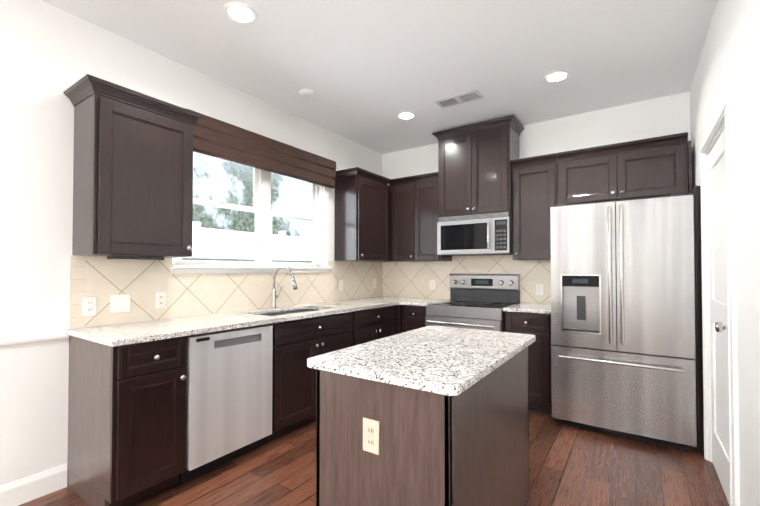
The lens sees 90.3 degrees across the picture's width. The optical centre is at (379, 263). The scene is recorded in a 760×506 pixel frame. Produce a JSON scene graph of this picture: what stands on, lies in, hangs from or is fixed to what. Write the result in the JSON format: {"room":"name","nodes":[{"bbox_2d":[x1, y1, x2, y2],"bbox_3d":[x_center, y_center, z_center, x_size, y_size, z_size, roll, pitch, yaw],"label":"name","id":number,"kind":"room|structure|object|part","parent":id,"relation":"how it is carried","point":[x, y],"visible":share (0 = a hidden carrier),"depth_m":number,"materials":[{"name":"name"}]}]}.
{"room":"kitchen","nodes":[
{"label":"kitchen","id":0,"kind":"room"},
{"bbox_2d":[0,0,381,485],"bbox_3d":[-2.167,-0.097,1.870,0.150,2.780,7.600,-1,-1,34],"label":"wall","id":1,"kind":"structure","parent":0,"point":[49,54],"depth_m":2.15,"materials":[{"name":"white paint"}]},
{"bbox_2d":[0,464,66,505],"bbox_3d":[-3.031,1.206,0.433,0.014,0.130,4.287,-1,-1,34],"label":"baseboard","id":2,"kind":"structure","parent":1,"relation":"attached to","point":[28,489],"depth_m":2.08,"materials":[{"name":"white wood"}]},
{"bbox_2d":[0,328,69,349],"bbox_3d":[-3.026,0.387,0.443,0.026,0.078,4.287,-1,-1,34],"label":"trim","id":3,"kind":"structure","parent":1,"relation":"attached to","point":[21,339],"depth_m":2.08,"materials":[{"name":"white wood"}]},
{"bbox_2d":[63,74,204,257],"bbox_3d":[-1.517,-0.525,2.378,0.358,0.957,0.664,-1,-1,34],"label":"upper cabinet","id":4,"kind":"object","parent":1,"relation":"attached to","point":[133,175],"visible":1,"depth_m":2.22,"materials":[{"name":"black wood"}]},
{"bbox_2d":[107,255,163,259],"bbox_3d":[-1.528,-0.035,2.378,0.070,0.022,0.300,-1,-1,34],"label":"under-cabinet light","id":5,"kind":"object","parent":4,"relation":"attached to","point":[114,257],"visible":0.98,"depth_m":2.33,"materials":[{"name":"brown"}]},
{"bbox_2d":[69,255,382,328],"bbox_3d":[-0.892,0.183,3.587,0.022,0.444,3.301,-1,-1,34],"label":"backsplash","id":6,"kind":"structure","parent":1,"relation":"attached to","point":[103,290],"depth_m":2.77,"materials":[{"name":"tile"}]},
{"bbox_2d":[82,297,95,315],"bbox_3d":[-1.763,0.260,2.297,0.009,0.115,0.070,-1,-1,34],"label":"outlet","id":7,"kind":"object","parent":6,"relation":"attached to","point":[88,303],"depth_m":2.29,"materials":[{"name":"white plastic"}]},
{"bbox_2d":[110,294,129,312],"bbox_3d":[-1.669,0.257,2.433,0.011,0.115,0.116,-1,-1,34],"label":"switch","id":8,"kind":"object","parent":6,"relation":"attached to","point":[119,303],"depth_m":2.43,"materials":[{"name":"white plastic"}]},
{"bbox_2d":[155,292,165,308],"bbox_3d":[-1.530,0.255,2.640,0.009,0.115,0.070,-1,-1,34],"label":"outlet","id":9,"kind":"object","parent":6,"relation":"attached to","point":[160,297],"depth_m":2.64,"materials":[{"name":"white plastic"}]},
{"bbox_2d":[339,280,342,289],"bbox_3d":[-0.438,0.241,4.245,0.009,0.115,0.070,-1,-1,34],"label":"outlet","id":10,"kind":"object","parent":6,"relation":"attached to","point":[340,281],"depth_m":4.24,"materials":[{"name":"white plastic"}]},
{"bbox_2d":[171,152,331,273],"bbox_3d":[-1.058,-0.484,3.431,0.155,1.136,1.680,-1,-1,34],"label":"window unit","id":11,"kind":"structure","parent":1,"relation":"in","point":[262,206],"depth_m":3.44,"materials":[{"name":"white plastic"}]},
{"bbox_2d":[186,108,335,187],"bbox_3d":[-0.962,-0.968,3.418,0.079,0.290,1.628,-1,-1,34],"label":"window blind","id":12,"kind":"object","parent":11,"relation":"attached to","point":[216,138],"visible":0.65,"depth_m":3.25,"materials":[{"name":"brown wood"}]},
{"bbox_2d":[334,167,390,261],"bbox_3d":[-0.102,-0.513,4.458,0.358,0.974,1.007,-1,-1,34],"label":"upper cabinet","id":13,"kind":"object","parent":1,"relation":"attached to","point":[362,215],"visible":0.92,"depth_m":4.14,"materials":[{"name":"black wood"}]},
{"bbox_3d":[-0.203,-0.966,4.316,0.357,0.072,0.647,-1,-1,34],"label":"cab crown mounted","id":14,"kind":"part","parent":13,"relation":"part of","materials":[{"name":"brown wood"}]},
{"bbox_2d":[18,409,728,505],"bbox_3d":[-0.803,1.318,0.919,3.450,0.080,7.900,-1,-1,34],"label":"floor","id":15,"kind":"structure","parent":0,"point":[569,465],"depth_m":2.31,"materials":[{"name":"brown wood"}]},
{"bbox_2d":[67,336,186,505],"bbox_3d":[-1.452,0.856,2.189,0.652,0.884,0.378,-1,-1,34],"label":"base cabinet","id":16,"kind":"object","parent":15,"relation":"on","point":[127,415],"visible":0.9,"depth_m":2.02,"materials":[{"name":"black wood"}]},
{"bbox_2d":[179,325,272,483],"bbox_3d":[-1.177,0.871,2.596,0.609,0.868,0.594,-1,-1,34],"label":"dishwasher","id":17,"kind":"object","parent":15,"relation":"on","point":[229,395],"visible":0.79,"depth_m":2.38,"materials":[{"name":"grey metal"}]},
{"bbox_2d":[263,312,351,444],"bbox_3d":[-0.746,0.873,3.227,0.652,0.884,0.925,-1,-1,34],"label":"base cabinet","id":18,"kind":"object","parent":15,"relation":"on","point":[297,344],"visible":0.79,"depth_m":2.91,"materials":[{"name":"black wood"}]},
{"bbox_2d":[66,296,449,346],"bbox_3d":[-0.498,0.510,3.303,0.975,0.218,3.324,-1,-1,34],"label":"countertop","id":19,"kind":"structure","parent":18,"relation":"on","point":[113,335],"depth_m":2.55,"materials":[{"name":"stone"}]},
{"bbox_2d":[270,266,297,308],"bbox_3d":[-0.825,0.210,3.319,0.322,0.382,0.102,-1,-1,34],"label":"faucet","id":20,"kind":"object","parent":19,"relation":"on","point":[275,296],"visible":1,"depth_m":3.35,"materials":[{"name":"silver metal"}]},
{"bbox_2d":[352,305,394,345],"bbox_3d":[-0.276,0.883,3.917,0.652,0.884,0.739,-1,-1,34],"label":"base cabinet","id":21,"kind":"object","parent":15,"relation":"on","point":[369,325],"visible":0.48,"depth_m":3.70,"materials":[{"name":"black wood"}]},
{"bbox_2d":[395,305,401,334],"bbox_3d":[0.186,0.887,4.148,0.160,0.884,0.160,-1,-1,34],"label":"post","id":22,"kind":"object","parent":15,"relation":"on","point":[398,319],"visible":0.1,"depth_m":4.06,"materials":[{"name":"brown wood"}]},
{"bbox_2d":[402,305,425,332],"bbox_3d":[0.527,0.888,4.221,0.318,0.884,0.652,-1,-1,34],"label":"base cabinet","id":23,"kind":"object","parent":15,"relation":"on","point":[413,317],"visible":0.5,"depth_m":4.00,"materials":[{"name":"black wood"}]},
{"bbox_2d":[307,325,535,505],"bbox_3d":[0.263,0.834,1.744,0.648,0.915,1.090,-1,-1,34],"label":"kitchen island","id":24,"kind":"object","parent":15,"relation":"on","point":[431,415],"visible":1,"depth_m":1.38,"materials":[{"name":"wood"}]},
{"bbox_2d":[425,274,519,331],"bbox_3d":[0.945,0.717,3.872,0.762,1.215,0.744,-1,-1,34],"label":"range","id":25,"kind":"object","parent":15,"relation":"on","point":[479,301],"visible":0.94,"depth_m":3.92,"materials":[{"name":"grey metal"}]},
{"bbox_2d":[504,311,552,413],"bbox_3d":[1.460,0.878,3.586,0.398,0.884,0.652,-1,-1,34],"label":"base cabinet","id":26,"kind":"object","parent":15,"relation":"on","point":[538,325],"visible":0.4,"depth_m":3.30,"materials":[{"name":"black wood"}]},
{"bbox_2d":[503,303,550,313],"bbox_3d":[1.465,0.420,3.591,0.412,0.030,0.635,-1,-1,34],"label":"countertop","id":27,"kind":"structure","parent":26,"relation":"on","point":[533,308],"depth_m":3.41,"materials":[{"name":"stone"}]},
{"bbox_2d":[550,193,696,450],"bbox_3d":[1.964,0.415,3.115,0.906,1.795,0.816,-1,-1,34],"label":"refrigerator","id":28,"kind":"object","parent":15,"relation":"on","point":[623,363],"visible":1,"depth_m":2.79,"materials":[{"name":"grey metal"}]},
{"bbox_2d":[688,141,703,449],"bbox_3d":[2.431,0.174,2.933,0.042,2.272,0.658,-1,-1,34],"label":"end panel","id":29,"kind":"object","parent":15,"relation":"on","point":[695,191],"visible":0.5,"depth_m":2.67,"materials":[{"name":"brown wood"}]},
{"bbox_2d":[41,0,716,154],"bbox_3d":[-0.803,-1.551,0.965,3.450,0.100,7.900,-1,-1,34],"label":"ceiling","id":30,"kind":"structure","parent":0,"point":[366,71],"depth_m":2.64,"materials":[{"name":"white paint"}]},
{"bbox_2d":[223,2,257,24],"bbox_3d":[-0.825,-1.478,2.240,0.196,0.006,0.196,-1,-1,34],"label":"recessed light","id":31,"kind":"object","parent":30,"relation":"in","point":[240,13],"visible":1,"depth_m":2.23,"materials":[{"name":"white"}]},
{"bbox_2d":[299,89,313,97],"bbox_3d":[-0.625,-1.450,3.233,0.124,0.030,0.124,-1,-1,34],"label":"smoke detector","id":32,"kind":"object","parent":30,"relation":"attached to","point":[307,93],"visible":1,"depth_m":3.20,"materials":[{"name":"white plastic"}]},
{"bbox_2d":[396,111,415,119],"bbox_3d":[0.257,-1.455,3.725,0.196,0.006,0.196,-1,-1,34],"label":"recessed light","id":33,"kind":"object","parent":30,"relation":"in","point":[406,115],"visible":1,"depth_m":3.72,"materials":[{"name":"white"}]},
{"bbox_2d":[434,90,483,107],"bbox_3d":[0.702,-1.458,3.369,0.400,0.009,0.170,-1,-1,34],"label":"ceiling vent","id":34,"kind":"object","parent":30,"relation":"in","point":[461,98],"visible":1,"depth_m":3.36,"materials":[{"name":"grey metal"}]},
{"bbox_2d":[543,70,569,82],"bbox_3d":[1.387,-1.466,2.975,0.196,0.006,0.196,-1,-1,34],"label":"recessed light","id":35,"kind":"object","parent":30,"relation":"in","point":[557,76],"visible":1,"depth_m":2.97,"materials":[{"name":"white"}]},
{"bbox_2d":[382,91,690,303],"bbox_3d":[1.371,-0.061,4.137,3.450,2.780,0.170,-1,-1,34],"label":"wall","id":36,"kind":"structure","parent":0,"point":[659,117],"depth_m":3.90,"materials":[{"name":"white paint"}]},
{"bbox_2d":[389,172,451,261],"bbox_3d":[0.464,-0.513,4.464,0.672,0.974,0.358,-1,-1,34],"label":"upper cabinet","id":37,"kind":"object","parent":36,"relation":"attached to","point":[414,207],"visible":0.9,"depth_m":4.34,"materials":[{"name":"black wood"}]},
{"bbox_2d":[430,280,434,289],"bbox_3d":[0.627,0.255,4.541,0.070,0.115,0.009,-1,-1,34],"label":"outlet","id":38,"kind":"object","parent":36,"relation":"attached to","point":[432,282],"depth_m":4.54,"materials":[{"name":"white plastic"}]},
{"bbox_2d":[383,255,550,303],"bbox_3d":[0.927,0.166,4.352,2.170,0.503,0.009,-1,-1,34],"label":"backsplash","id":39,"kind":"structure","parent":36,"relation":"attached to","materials":[{"name":"tile"}]},
{"bbox_2d":[432,115,523,216],"bbox_3d":[1.041,-0.963,4.039,0.868,0.920,0.422,-1,-1,34],"label":"upper cabinet","id":40,"kind":"object","parent":36,"relation":"attached to","point":[474,170],"visible":1,"depth_m":3.86,"materials":[{"name":"black wood"}]},
{"bbox_2d":[437,211,511,255],"bbox_3d":[1.030,-0.297,4.012,0.760,0.408,0.444,-1,-1,34],"label":"microwave","id":41,"kind":"object","parent":40,"relation":"attached to","point":[477,234],"visible":0.98,"depth_m":3.85,"materials":[{"name":"grey metal"}]},
{"bbox_2d":[510,153,557,259],"bbox_3d":[1.547,-0.525,3.727,0.412,0.974,0.358,-1,-1,34],"label":"upper cabinet","id":42,"kind":"object","parent":36,"relation":"attached to","point":[534,189],"visible":0.96,"depth_m":3.62,"materials":[{"name":"black wood"}]},
{"bbox_2d":[536,284,542,294],"bbox_3d":[1.628,0.265,3.860,0.070,0.115,0.009,-1,-1,34],"label":"outlet","id":43,"kind":"object","parent":36,"relation":"attached to","point":[539,287],"depth_m":3.86,"materials":[{"name":"white plastic"}]},
{"bbox_2d":[556,132,687,205],"bbox_3d":[2.107,-0.781,3.350,0.941,0.474,0.358,-1,-1,34],"label":"upper cabinet","id":44,"kind":"object","parent":36,"relation":"attached to","point":[653,167],"visible":0.94,"depth_m":3.20,"materials":[{"name":"black wood"}]},
{"bbox_2d":[690,0,759,505],"bbox_3d":[0.561,-0.126,0.014,0.150,2.780,7.600,-1,-1,34],"label":"wall","id":45,"kind":"structure","parent":0,"point":[730,54],"depth_m":1.64,"materials":[{"name":"white paint"}]},
{"bbox_2d":[708,130,729,505],"bbox_3d":[1.940,0.284,2.178,0.101,2.012,0.784,-1,-1,34],"label":"door","id":46,"kind":"structure","parent":45,"relation":"in","point":[718,311],"depth_m":2.25,"materials":[{"name":"white wood"}]},
{"bbox_2d":[700,86,739,505],"bbox_3d":[1.997,0.232,2.140,0.174,2.130,1.000,-1,-1,34],"label":"door frame","id":47,"kind":"structure","parent":45,"relation":"attached to","point":[724,113],"depth_m":1.82,"materials":[{"name":"white wood"}]},
{"bbox_2d":[756,284,759,314],"bbox_3d":[1.429,0.136,1.427,0.011,0.115,0.070,-1,-1,34],"label":"light switch","id":48,"kind":"object","parent":45,"relation":"attached to","point":[758,299],"visible":1,"depth_m":1.43,"materials":[{"name":"white plastic"}]},
{"label":"outside","id":49,"kind":"structure","parent":0,"visible":0},
{"bbox_2d":[192,152,311,237],"bbox_3d":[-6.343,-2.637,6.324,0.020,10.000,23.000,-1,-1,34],"label":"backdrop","id":50,"kind":"structure","parent":49,"point":[249,221],"depth_m":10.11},
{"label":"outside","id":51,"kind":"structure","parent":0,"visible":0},
{"bbox_2d":[182,222,311,262],"bbox_3d":[-5.045,-1.261,4.814,3.000,5.200,18.000,-1,-1,34],"label":"house","id":52,"kind":"structure","parent":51,"point":[216,247],"depth_m":7.20,"materials":[{"name":"white"}]}
]}

